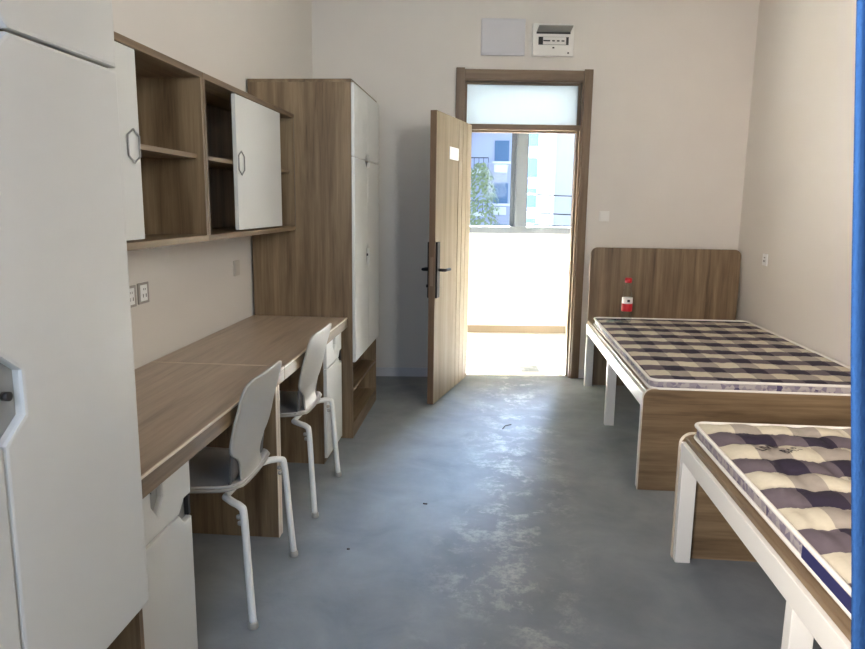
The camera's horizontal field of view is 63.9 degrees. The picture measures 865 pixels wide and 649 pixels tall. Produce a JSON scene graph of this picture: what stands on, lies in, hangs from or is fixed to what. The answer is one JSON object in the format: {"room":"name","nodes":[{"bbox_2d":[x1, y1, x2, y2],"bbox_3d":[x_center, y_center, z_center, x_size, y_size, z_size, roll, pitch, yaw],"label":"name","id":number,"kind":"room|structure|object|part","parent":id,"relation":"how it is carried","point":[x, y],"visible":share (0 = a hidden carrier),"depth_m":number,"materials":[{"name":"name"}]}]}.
{"room":"dormitory room","nodes":[
{"label":"dormitory room","id":0,"kind":"room"},
{"bbox_2d":[112,0,312,368],"bbox_3d":[-1.247,-0.664,2.676,0.120,3.200,5.970,2,10,5],"label":"wall","id":1,"kind":"structure","parent":0,"point":[195,294],"depth_m":3.44,"materials":[{"name":"white paint"}]},
{"bbox_2d":[129,285,136,307],"bbox_3d":[-1.192,-0.108,2.737,0.011,0.086,0.086,2,10,5],"label":"wall socket","id":2,"kind":"object","parent":1,"relation":"attached to","point":[133,301],"visible":0.56,"depth_m":2.75,"materials":[{"name":"grey plastic"}]},
{"bbox_2d":[137,281,148,304],"bbox_3d":[-1.183,-0.129,2.840,0.011,0.086,0.086,2,10,5],"label":"wall socket","id":3,"kind":"object","parent":1,"relation":"attached to","point":[142,288],"visible":1,"depth_m":2.83,"materials":[{"name":"grey plastic"}]},
{"bbox_2d":[108,31,208,250],"bbox_3d":[-1.090,-0.558,2.141,0.286,0.654,1.274,2,10,5],"label":"upper cabinet","id":4,"kind":"object","parent":1,"relation":"attached to","point":[160,96],"visible":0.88,"depth_m":2.71,"materials":[{"name":"brown wood"}]},
{"bbox_3d":[-0.982,-0.522,1.927,0.018,0.595,0.647,2,10,5],"label":"door","id":5,"kind":"part","parent":4,"relation":"part of","materials":[{"name":"white laminate"}]},
{"bbox_3d":[-0.945,-0.566,2.197,0.006,0.110,0.078,2,10,5],"label":"handle","id":6,"kind":"part","parent":4,"relation":"part of","materials":[{"name":"grey metal"}]},
{"bbox_3d":[-1.089,-0.868,2.088,0.279,0.024,1.274,2,10,5],"label":"panel","id":7,"kind":"part","parent":4,"relation":"part of","materials":[{"name":"brown wood"}]},
{"bbox_3d":[-1.097,-0.247,2.195,0.279,0.024,1.274,2,10,5],"label":"panel","id":8,"kind":"part","parent":4,"relation":"part of","materials":[{"name":"brown wood"}]},
{"bbox_2d":[141,144,196,157],"bbox_3d":[-1.102,-0.564,2.141,0.245,0.018,1.234,2,10,5],"label":"shelf","id":9,"kind":"object","parent":4,"relation":"attached to","point":[147,151],"depth_m":2.57,"materials":[{"name":"brown wood"}]},
{"bbox_3d":[-1.040,-0.663,2.757,0.279,0.606,0.020,2,10,5],"label":"panel","id":10,"kind":"part","parent":4,"relation":"part of","materials":[{"name":"brown wood"}]},
{"bbox_2d":[233,260,239,275],"bbox_3d":[-1.095,-0.316,3.878,0.010,0.086,0.086,2,10,5],"label":"wall socket","id":11,"kind":"object","parent":1,"relation":"attached to","point":[236,264],"visible":1,"depth_m":3.86,"materials":[{"name":"beige plastic"}]},
{"bbox_2d":[202,72,295,240],"bbox_3d":[-0.983,-0.772,3.395,0.286,0.654,1.271,2,10,5],"label":"upper cabinet","id":12,"kind":"object","parent":1,"relation":"attached to","point":[250,150],"visible":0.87,"depth_m":3.48,"materials":[{"name":"brown wood"}]},
{"bbox_3d":[-1.038,-0.667,2.780,0.279,0.606,0.020,2,10,5],"label":"panel","id":13,"kind":"part","parent":12,"relation":"part of","materials":[{"name":"brown wood"}]},
{"bbox_3d":[-1.121,-0.776,3.406,0.008,0.606,1.231,2,10,5],"label":"panel","id":14,"kind":"part","parent":12,"relation":"part of","materials":[{"name":"brown wood"}]},
{"bbox_3d":[-0.864,-0.731,3.143,0.006,0.110,0.078,2,10,5],"label":"handle","id":15,"kind":"part","parent":12,"relation":"part of","materials":[{"name":"grey metal"}]},
{"bbox_3d":[-0.982,-1.083,3.341,0.279,0.024,1.271,2,10,5],"label":"panel","id":16,"kind":"part","parent":12,"relation":"part of","materials":[{"name":"brown wood"}]},
{"bbox_2d":[208,156,289,172],"bbox_3d":[-0.995,-0.778,3.395,0.245,0.018,1.231,2,10,5],"label":"shelf","id":17,"kind":"object","parent":12,"relation":"attached to","point":[215,164],"depth_m":3.25,"materials":[{"name":"brown wood"}]},
{"bbox_3d":[-0.990,-0.462,3.448,0.279,0.024,1.271,2,10,5],"label":"panel","id":18,"kind":"part","parent":12,"relation":"part of","materials":[{"name":"brown wood"}]},
{"bbox_3d":[-0.854,-0.778,3.425,0.018,0.595,0.658,2,10,5],"label":"door","id":19,"kind":"part","parent":12,"relation":"part of","materials":[{"name":"white laminate"}]},
{"bbox_3d":[-0.933,-0.877,4.009,0.279,0.606,0.020,2,10,5],"label":"panel","id":20,"kind":"part","parent":12,"relation":"part of","materials":[{"name":"brown wood"}]},
{"bbox_2d":[192,332,821,648],"bbox_3d":[0.602,0.811,4.030,6.167,0.121,8.446,2,10,5],"label":"floor","id":21,"kind":"structure","parent":0,"point":[536,531],"depth_m":2.93,"materials":[{"name":"grey concrete"}]},
{"bbox_2d":[0,0,148,648],"bbox_3d":[-1.010,0.154,1.157,0.618,2.110,0.862,2,10,5],"label":"wardrobe","id":22,"kind":"object","parent":21,"relation":"on","point":[73,566],"visible":1,"depth_m":1.29,"materials":[{"name":"white wood"}]},
{"bbox_3d":[-0.717,0.119,1.162,0.001,0.180,0.068,2,10,5],"label":"handle","id":23,"kind":"part","parent":22,"relation":"part of","materials":[{"name":"grey plastic"}]},
{"bbox_3d":[-0.729,0.172,0.916,0.018,1.204,0.427,2,10,5],"label":"door","id":24,"kind":"part","parent":22,"relation":"part of","materials":[{"name":"white laminate"}]},
{"bbox_3d":[-0.682,-0.697,1.204,0.018,0.402,0.427,2,10,5],"label":"door","id":25,"kind":"part","parent":22,"relation":"part of","materials":[{"name":"white laminate"}]},
{"bbox_3d":[-0.984,0.091,1.574,0.598,2.092,0.018,2,10,5],"label":"panel","id":26,"kind":"part","parent":22,"relation":"part of","materials":[{"name":"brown wood"}]},
{"bbox_2d":[142,461,197,648],"bbox_3d":[-0.967,0.735,1.905,0.470,0.712,0.410,2,10,5],"label":"drawer pedestal","id":27,"kind":"object","parent":21,"relation":"on","point":[169,614],"visible":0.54,"depth_m":1.93,"materials":[{"name":"white wood"}]},
{"bbox_3d":[-0.748,0.466,1.841,0.001,0.110,0.084,2,10,5],"label":"handle","id":28,"kind":"part","parent":27,"relation":"part of","materials":[{"name":"grey plastic"}]},
{"bbox_3d":[-0.738,0.486,1.843,0.018,0.152,0.404,2,10,5],"label":"drawer","id":29,"kind":"part","parent":27,"relation":"part of","materials":[{"name":"white laminate"}]},
{"bbox_3d":[-0.736,0.537,2.012,0.001,0.088,0.090,2,10,5],"label":"handle","id":30,"kind":"part","parent":27,"relation":"part of","materials":[{"name":"grey plastic"}]},
{"bbox_2d":[135,362,284,537],"bbox_3d":[-0.958,0.642,2.330,0.575,0.751,1.282,2,10,5],"label":"desk","id":31,"kind":"object","parent":21,"relation":"on","point":[183,409],"visible":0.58,"depth_m":2.57,"materials":[{"name":"beige wood"}]},
{"bbox_3d":[-0.907,0.555,2.951,0.510,0.713,0.024,2,10,5],"label":"panel","id":32,"kind":"part","parent":31,"relation":"part of","materials":[{"name":"brown wood"}]},
{"bbox_2d":[189,360,297,629],"bbox_3d":[-0.826,0.564,2.536,0.530,0.838,0.525,2,10,5],"label":"desk chair","id":33,"kind":"object","parent":21,"relation":"on","point":[212,469],"visible":0.75,"depth_m":2.45,"materials":[{"name":"grey plastic"}]},
{"bbox_3d":[-0.865,0.536,2.535,0.451,0.054,0.415,2,10,5],"label":"seat","id":34,"kind":"part","parent":33,"relation":"part of","materials":[{"name":"grey plastic"}]},
{"bbox_3d":[-0.656,0.796,2.353,0.166,0.426,0.033,10,13,43],"label":"leg","id":35,"kind":"part","parent":33,"relation":"part of","materials":[{"name":"white metal"}]},
{"bbox_3d":[-0.679,0.461,2.506,0.047,0.156,0.352,2,10,5],"label":"lumbar panel","id":36,"kind":"part","parent":33,"relation":"part of","materials":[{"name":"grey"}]},
{"bbox_3d":[-0.622,0.351,2.482,0.083,0.395,0.424,2,10,5],"label":"backrest","id":37,"kind":"part","parent":33,"relation":"part of","materials":[{"name":"grey plastic"}]},
{"bbox_3d":[-0.622,0.727,2.754,0.166,0.426,0.033,-6,12,-34],"label":"leg","id":38,"kind":"part","parent":33,"relation":"part of","materials":[{"name":"white metal"}]},
{"bbox_2d":[151,315,346,533],"bbox_3d":[-0.850,0.427,3.587,0.575,0.751,1.272,2,10,5],"label":"desk","id":39,"kind":"object","parent":21,"relation":"on","point":[258,340],"visible":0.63,"depth_m":3.31,"materials":[{"name":"beige wood"}]},
{"bbox_3d":[-0.572,0.098,3.507,0.023,0.050,1.271,2,10,5],"label":"rail","id":40,"kind":"part","parent":39,"relation":"part of","materials":[{"name":"white laminate"}]},
{"bbox_2d":[279,333,341,463],"bbox_3d":[-0.790,0.381,3.973,0.470,0.712,0.385,2,10,5],"label":"drawer pedestal","id":41,"kind":"object","parent":21,"relation":"on","point":[294,448],"visible":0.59,"depth_m":3.81,"materials":[{"name":"brown wood"}]},
{"bbox_3d":[-0.816,0.412,3.793,0.450,0.712,0.016,2,10,5],"label":"panel","id":42,"kind":"part","parent":41,"relation":"part of","materials":[{"name":"brown wood"}]},
{"bbox_3d":[-0.562,0.133,3.912,0.018,0.152,0.379,2,10,5],"label":"drawer","id":43,"kind":"part","parent":41,"relation":"part of","materials":[{"name":"white laminate"}]},
{"bbox_3d":[-0.566,0.458,3.967,0.018,0.499,0.379,2,10,5],"label":"door","id":44,"kind":"part","parent":41,"relation":"part of","materials":[{"name":"white laminate"}]},
{"bbox_2d":[279,323,341,517],"bbox_3d":[-0.758,0.421,3.371,0.530,0.838,0.525,2,10,5],"label":"desk chair","id":45,"kind":"object","parent":21,"relation":"on","point":[295,404],"visible":0.65,"depth_m":3.27,"materials":[{"name":"grey plastic"}]},
{"bbox_3d":[-0.797,0.394,3.370,0.451,0.054,0.415,2,10,5],"label":"seat","id":46,"kind":"part","parent":45,"relation":"part of","materials":[{"name":"grey plastic"}]},
{"bbox_3d":[-0.589,0.653,3.189,0.166,0.426,0.033,10,13,43],"label":"leg","id":47,"kind":"part","parent":45,"relation":"part of","materials":[{"name":"white metal"}]},
{"bbox_3d":[-0.612,0.318,3.341,0.047,0.156,0.352,2,10,5],"label":"lumbar panel","id":48,"kind":"part","parent":45,"relation":"part of","materials":[{"name":"grey plastic"}]},
{"bbox_3d":[-0.555,0.208,3.317,0.083,0.395,0.424,2,10,5],"label":"backrest","id":49,"kind":"part","parent":45,"relation":"part of","materials":[{"name":"grey plastic"}]},
{"bbox_3d":[-0.555,0.584,3.590,0.166,0.426,0.033,-6,12,-34],"label":"leg","id":50,"kind":"part","parent":45,"relation":"part of","materials":[{"name":"white metal"}]},
{"bbox_2d":[247,78,378,437],"bbox_3d":[-0.723,-0.422,4.525,0.615,2.110,0.871,2,10,5],"label":"wardrobe","id":51,"kind":"object","parent":21,"relation":"on","point":[328,266],"visible":0.78,"depth_m":4.09,"materials":[{"name":"brown wood"}]},
{"bbox_3d":[-0.718,-1.453,4.348,0.599,0.018,0.871,2,10,5],"label":"panel","id":52,"kind":"part","parent":51,"relation":"part of","materials":[{"name":"brown wood"}]},
{"bbox_3d":[-0.434,-1.200,4.145,0.018,0.402,0.432,2,10,5],"label":"door","id":53,"kind":"part","parent":51,"relation":"part of","materials":[{"name":"white laminate"}]},
{"bbox_3d":[-0.444,-0.403,4.282,0.018,1.204,0.432,2,10,5],"label":"door","id":54,"kind":"part","parent":51,"relation":"part of","materials":[{"name":"white laminate"}]},
{"bbox_2d":[353,359,374,390],"bbox_3d":[-0.741,0.328,4.654,0.583,0.018,0.835,2,10,5],"label":"shelf","id":55,"kind":"object","parent":51,"relation":"attached to","point":[361,367],"depth_m":4.76,"materials":[{"name":"brown wood"}]},
{"bbox_3d":[-0.698,-0.485,4.946,0.595,2.092,0.018,2,10,5],"label":"panel","id":56,"kind":"part","parent":51,"relation":"part of","materials":[{"name":"brown wood"}]},
{"bbox_3d":[-0.397,-1.273,4.574,0.018,0.402,0.432,2,10,5],"label":"door","id":57,"kind":"part","parent":51,"relation":"part of","materials":[{"name":"white laminate"}]},
{"bbox_3d":[-0.407,-0.477,4.711,0.018,1.204,0.432,2,10,5],"label":"door","id":58,"kind":"part","parent":51,"relation":"part of","materials":[{"name":"white laminate"}]},
{"bbox_2d":[584,247,850,490],"bbox_3d":[1.727,0.132,4.449,1.182,1.106,2.145,2,10,5],"label":"bed","id":59,"kind":"object","parent":21,"relation":"on","point":[667,283],"visible":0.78,"depth_m":5.35,"materials":[{"name":"brown wood"}]},
{"bbox_3d":[1.252,0.280,5.546,0.060,0.430,0.040,2,10,5],"label":"leg","id":60,"kind":"part","parent":59,"relation":"part of","materials":[{"name":"white metal"}]},
{"bbox_3d":[1.167,0.450,4.551,0.060,0.430,0.040,2,10,5],"label":"leg","id":61,"kind":"part","parent":59,"relation":"part of","materials":[{"name":"white metal"}]},
{"bbox_3d":[1.155,0.204,4.510,0.030,0.072,2.093,2,10,5],"label":"rail","id":62,"kind":"part","parent":59,"relation":"part of","materials":[{"name":"white metal"}]},
{"bbox_3d":[1.080,0.623,3.542,0.060,0.430,0.040,2,10,5],"label":"leg","id":63,"kind":"part","parent":59,"relation":"part of","materials":[{"name":"white metal"}]},
{"bbox_3d":[1.806,-0.046,5.491,1.141,1.106,0.024,2,10,5],"label":"headboard","id":64,"kind":"part","parent":59,"relation":"part of","materials":[{"name":"brown wood"}]},
{"bbox_2d":[594,317,850,395],"bbox_3d":[1.735,0.147,4.362,1.160,0.058,1.973,2,10,5],"label":"mattress","id":65,"kind":"object","parent":59,"relation":"on","point":[665,354],"visible":0.99,"depth_m":3.95,"materials":[{"name":"fabric"}]},
{"bbox_2d":[621,278,632,311],"bbox_3d":[1.433,-0.181,5.105,0.077,0.325,0.077,9,13,39],"label":"water bottle","id":66,"kind":"object","parent":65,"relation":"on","point":[627,302],"visible":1,"depth_m":5.08,"materials":[{"name":"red plastic"}]},
{"bbox_3d":[1.635,0.594,3.456,1.177,0.530,0.024,2,10,5],"label":"footboard","id":67,"kind":"part","parent":59,"relation":"part of","materials":[{"name":"brown wood"}]},
{"bbox_2d":[670,432,850,648],"bbox_3d":[1.492,0.604,1.690,1.182,1.106,2.128,2,10,5],"label":"bed","id":68,"kind":"object","parent":21,"relation":"on","point":[712,519],"visible":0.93,"depth_m":2.16,"materials":[{"name":"brown wood"}]},
{"bbox_3d":[1.016,0.751,2.793,0.060,0.430,0.040,2,10,5],"label":"leg","id":69,"kind":"part","parent":68,"relation":"part of","materials":[{"name":"white"}]},
{"bbox_3d":[1.576,0.711,2.772,1.177,0.530,0.024,2,10,5],"label":"footboard","id":70,"kind":"part","parent":68,"relation":"part of","materials":[{"name":"brown wood"}]},
{"bbox_2d":[694,422,850,618],"bbox_3d":[1.527,0.593,1.692,1.180,0.079,2.073,2,10,5],"label":"mattress","id":71,"kind":"object","parent":68,"relation":"on","point":[797,478],"visible":0.91,"depth_m":2.13,"materials":[{"name":"fabric"}]},
{"bbox_3d":[0.931,0.922,1.793,0.060,0.430,0.040,2,10,5],"label":"leg","id":72,"kind":"part","parent":68,"relation":"part of","materials":[{"name":"white metal"}]},
{"bbox_2d":[468,233,569,325],"bbox_3d":[0.853,-1.280,7.743,6.240,2.750,0.200,1,10,-1],"label":"wall","id":73,"kind":"structure","parent":0,"point":[515,279],"depth_m":7.78,"materials":[{"name":"white paint"}]},
{"bbox_2d":[467,325,565,332],"bbox_3d":[0.837,0.051,7.865,6.000,0.085,0.012,1,10,-1],"label":"baseboard","id":74,"kind":"structure","parent":73,"relation":"attached to","point":[471,328],"depth_m":7.86,"materials":[{"name":"beige wood"}]},
{"bbox_2d":[470,133,569,233],"bbox_3d":[0.859,-1.697,7.611,3.800,1.384,0.105,1,10,-1],"label":"window","id":75,"kind":"structure","parent":73,"relation":"in","point":[518,184],"depth_m":7.64,"materials":[{"name":"grey metal"}]},
{"bbox_3d":[0.387,-1.709,7.633,1.055,1.320,0.030,1,10,-1],"label":"sash","id":76,"kind":"part","parent":75,"relation":"part of","materials":[{"name":"grey metal"}]},
{"bbox_3d":[1.482,-1.696,7.640,0.955,1.320,0.030,1,10,-1],"label":"sash","id":77,"kind":"part","parent":75,"relation":"part of","materials":[{"name":"grey metal"}]},
{"bbox_2d":[311,0,759,368],"bbox_3d":[0.783,-1.150,5.654,3.710,3.200,0.200,1,10,-1],"label":"wall","id":78,"kind":"structure","parent":0,"point":[673,79],"depth_m":5.46,"materials":[{"name":"white paint"}]},
{"bbox_2d":[421,110,471,403],"bbox_3d":[0.135,-0.500,5.212,0.190,2.028,0.897,4,10,18],"label":"door","id":79,"kind":"structure","parent":78,"relation":"in","point":[447,269],"depth_m":5.07,"materials":[{"name":"brown wood"}]},
{"bbox_3d":[-0.020,-0.383,4.852,0.014,0.390,0.067,4,10,18],"label":"lock plate","id":80,"kind":"part","parent":79,"relation":"part of","materials":[{"name":"black metal"}]},
{"bbox_3d":[-0.006,-0.365,4.804,0.023,0.200,0.003,4,10,18],"label":"latch plate","id":81,"kind":"part","parent":79,"relation":"part of","materials":[{"name":"metal"}]},
{"bbox_3d":[0.036,-0.379,4.834,0.014,0.390,0.067,4,10,18],"label":"lock plate","id":82,"kind":"part","parent":79,"relation":"part of","materials":[{"name":"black metal"}]},
{"bbox_3d":[0.087,-0.385,4.876,0.060,0.023,0.126,4,10,18],"label":"lever","id":83,"kind":"part","parent":79,"relation":"part of","materials":[{"name":"black metal"}]},
{"bbox_2d":[450,146,458,160],"bbox_3d":[0.159,-1.241,5.046,0.002,0.088,0.224,4,10,18],"label":"paper notice","id":84,"kind":"object","parent":79,"relation":"attached to","point":[454,152],"visible":1,"depth_m":5.04,"materials":[{"name":"white paper"}]},
{"bbox_2d":[376,367,583,377],"bbox_3d":[0.759,0.408,5.814,3.440,0.075,0.012,1,10,-1],"label":"baseboard","id":85,"kind":"structure","parent":78,"relation":"attached to","point":[380,371],"depth_m":5.80,"materials":[{"name":"grey paint"}]},
{"bbox_2d":[481,18,525,55],"bbox_3d":[0.545,-2.219,5.358,0.340,0.272,0.016,1,10,-1],"label":"panel","id":86,"kind":"object","parent":78,"relation":"attached to","point":[499,36],"visible":1,"depth_m":5.35,"materials":[{"name":"grey"}]},
{"bbox_2d":[467,84,577,124],"bbox_3d":[0.713,-1.744,5.528,0.882,0.312,0.006,1,10,-1],"label":"window","id":87,"kind":"structure","parent":78,"relation":"in","point":[486,104],"depth_m":5.52,"materials":[{"name":"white glass"}]},
{"bbox_2d":[455,67,593,377],"bbox_3d":[0.703,-0.790,5.705,1.070,2.472,0.220,1,10,-1],"label":"trim","id":88,"kind":"structure","parent":78,"relation":"attached to","point":[583,80],"depth_m":5.50,"materials":[{"name":"brown wood"}]},
{"bbox_2d":[532,23,574,56],"bbox_3d":[0.932,-2.189,5.318,0.320,0.240,0.113,1,10,-1],"label":"box","id":89,"kind":"object","parent":78,"relation":"attached to","point":[548,39],"visible":1,"depth_m":5.34,"materials":[{"name":"white plastic"}]},
{"bbox_2d":[599,211,609,220],"bbox_3d":[1.386,-0.874,5.601,0.082,0.082,0.012,1,10,-1],"label":"light switch","id":90,"kind":"object","parent":78,"relation":"attached to","point":[603,215],"visible":1,"depth_m":5.59,"materials":[{"name":"white plastic"}]},
{"bbox_2d":[736,0,855,366],"bbox_3d":[2.303,-0.599,2.567,0.120,3.200,6.330,2,10,5],"label":"wall","id":91,"kind":"structure","parent":0,"point":[797,209],"depth_m":4.54,"materials":[{"name":"white paint"}]},
{"bbox_2d":[762,253,767,265],"bbox_3d":[2.438,-0.475,5.091,0.011,0.086,0.086,2,10,5],"label":"wall socket","id":92,"kind":"object","parent":91,"relation":"attached to","point":[765,256],"visible":1,"depth_m":5.07,"materials":[{"name":"white plastic"}]},
{"bbox_2d":[850,0,864,648],"bbox_3d":[1.145,-0.087,0.400,1.812,2.397,0.068,2,10,5],"label":"curtain","id":93,"kind":"object","parent":91,"relation":"hanging from","point":[857,353],"visible":1,"depth_m":0.49,"materials":[{"name":"blue fabric"}]},
{"label":"outside","id":94,"kind":"structure","parent":0,"visible":0},
{"bbox_3d":[7.014,-6.826,84.518,240.000,0.200,150.500,2,10,5],"label":"ground","id":95,"kind":"structure","parent":94,"visible":0},
{"bbox_2d":[470,162,499,225],"bbox_3d":[2.087,-2.684,31.924,2.037,9.354,2.036,2,10,5],"label":"leafy tree","id":96,"kind":"object","parent":95,"relation":"on","point":[484,172],"visible":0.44,"depth_m":31.01,"materials":[{"name":"green plant"}]},
{"bbox_2d":[470,133,511,225],"bbox_3d":[-10.526,-27.845,51.421,33.650,52.000,11.400,2,10,5],"label":"apartment block","id":97,"kind":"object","parent":95,"relation":"on","point":[493,149],"visible":0.07,"depth_m":48.59,"materials":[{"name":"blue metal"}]},
{"bbox_3d":[0.089,-11.093,47.606,7.515,0.790,0.060,2,10,5],"label":"balcony railing","id":98,"kind":"part","parent":97,"relation":"part of","materials":[{"name":"grey metal"}]},
{"bbox_3d":[4.781,-8.439,48.901,1.300,0.160,0.300,2,10,5],"label":"window sill","id":99,"kind":"part","parent":97,"relation":"part of","materials":[{"name":"white concrete"}]},
{"bbox_3d":[4.818,-11.296,48.409,1.300,0.160,0.300,2,10,5],"label":"window sill","id":100,"kind":"part","parent":97,"relation":"part of","materials":[{"name":"white concrete"}]},
{"bbox_2d":[526,133,553,226],"bbox_3d":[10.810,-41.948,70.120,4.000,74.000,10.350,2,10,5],"label":"apartment block","id":101,"kind":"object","parent":95,"relation":"on","point":[541,146],"visible":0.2,"depth_m":69.81,"materials":[{"name":"white concrete"}]},
{"bbox_2d":[550,134,574,226],"bbox_3d":[19.311,-15.995,82.114,10.600,19.000,10.080,2,10,5],"label":"apartment block","id":102,"kind":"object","parent":95,"relation":"on","point":[563,154],"visible":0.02,"depth_m":77.50,"materials":[{"name":"white concrete"}]},
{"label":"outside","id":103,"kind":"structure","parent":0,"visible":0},
{"bbox_2d":[528,194,571,196],"bbox_3d":[12.650,-8.573,45.253,15.697,0.567,0.069,6,11,26],"label":"overhead cable","id":104,"kind":"object","parent":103,"point":[528,194],"visible":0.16,"depth_m":47.53,"materials":[{"name":"black metal"}]},
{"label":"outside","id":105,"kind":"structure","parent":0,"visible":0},
{"bbox_2d":[527,212,570,214],"bbox_3d":[12.634,-7.344,45.465,15.697,0.561,0.069,6,11,26],"label":"overhead cable","id":106,"kind":"object","parent":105,"point":[527,212],"visible":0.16,"depth_m":47.74,"materials":[{"name":"black metal"}]},
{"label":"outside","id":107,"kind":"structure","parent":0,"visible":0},
{"bbox_2d":[527,223,569,226],"bbox_3d":[12.626,-6.680,45.579,15.697,0.708,0.069,6,11,26],"label":"overhead cable","id":108,"kind":"object","parent":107,"point":[527,223],"visible":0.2,"depth_m":47.88,"materials":[{"name":"black metal"}]}
]}

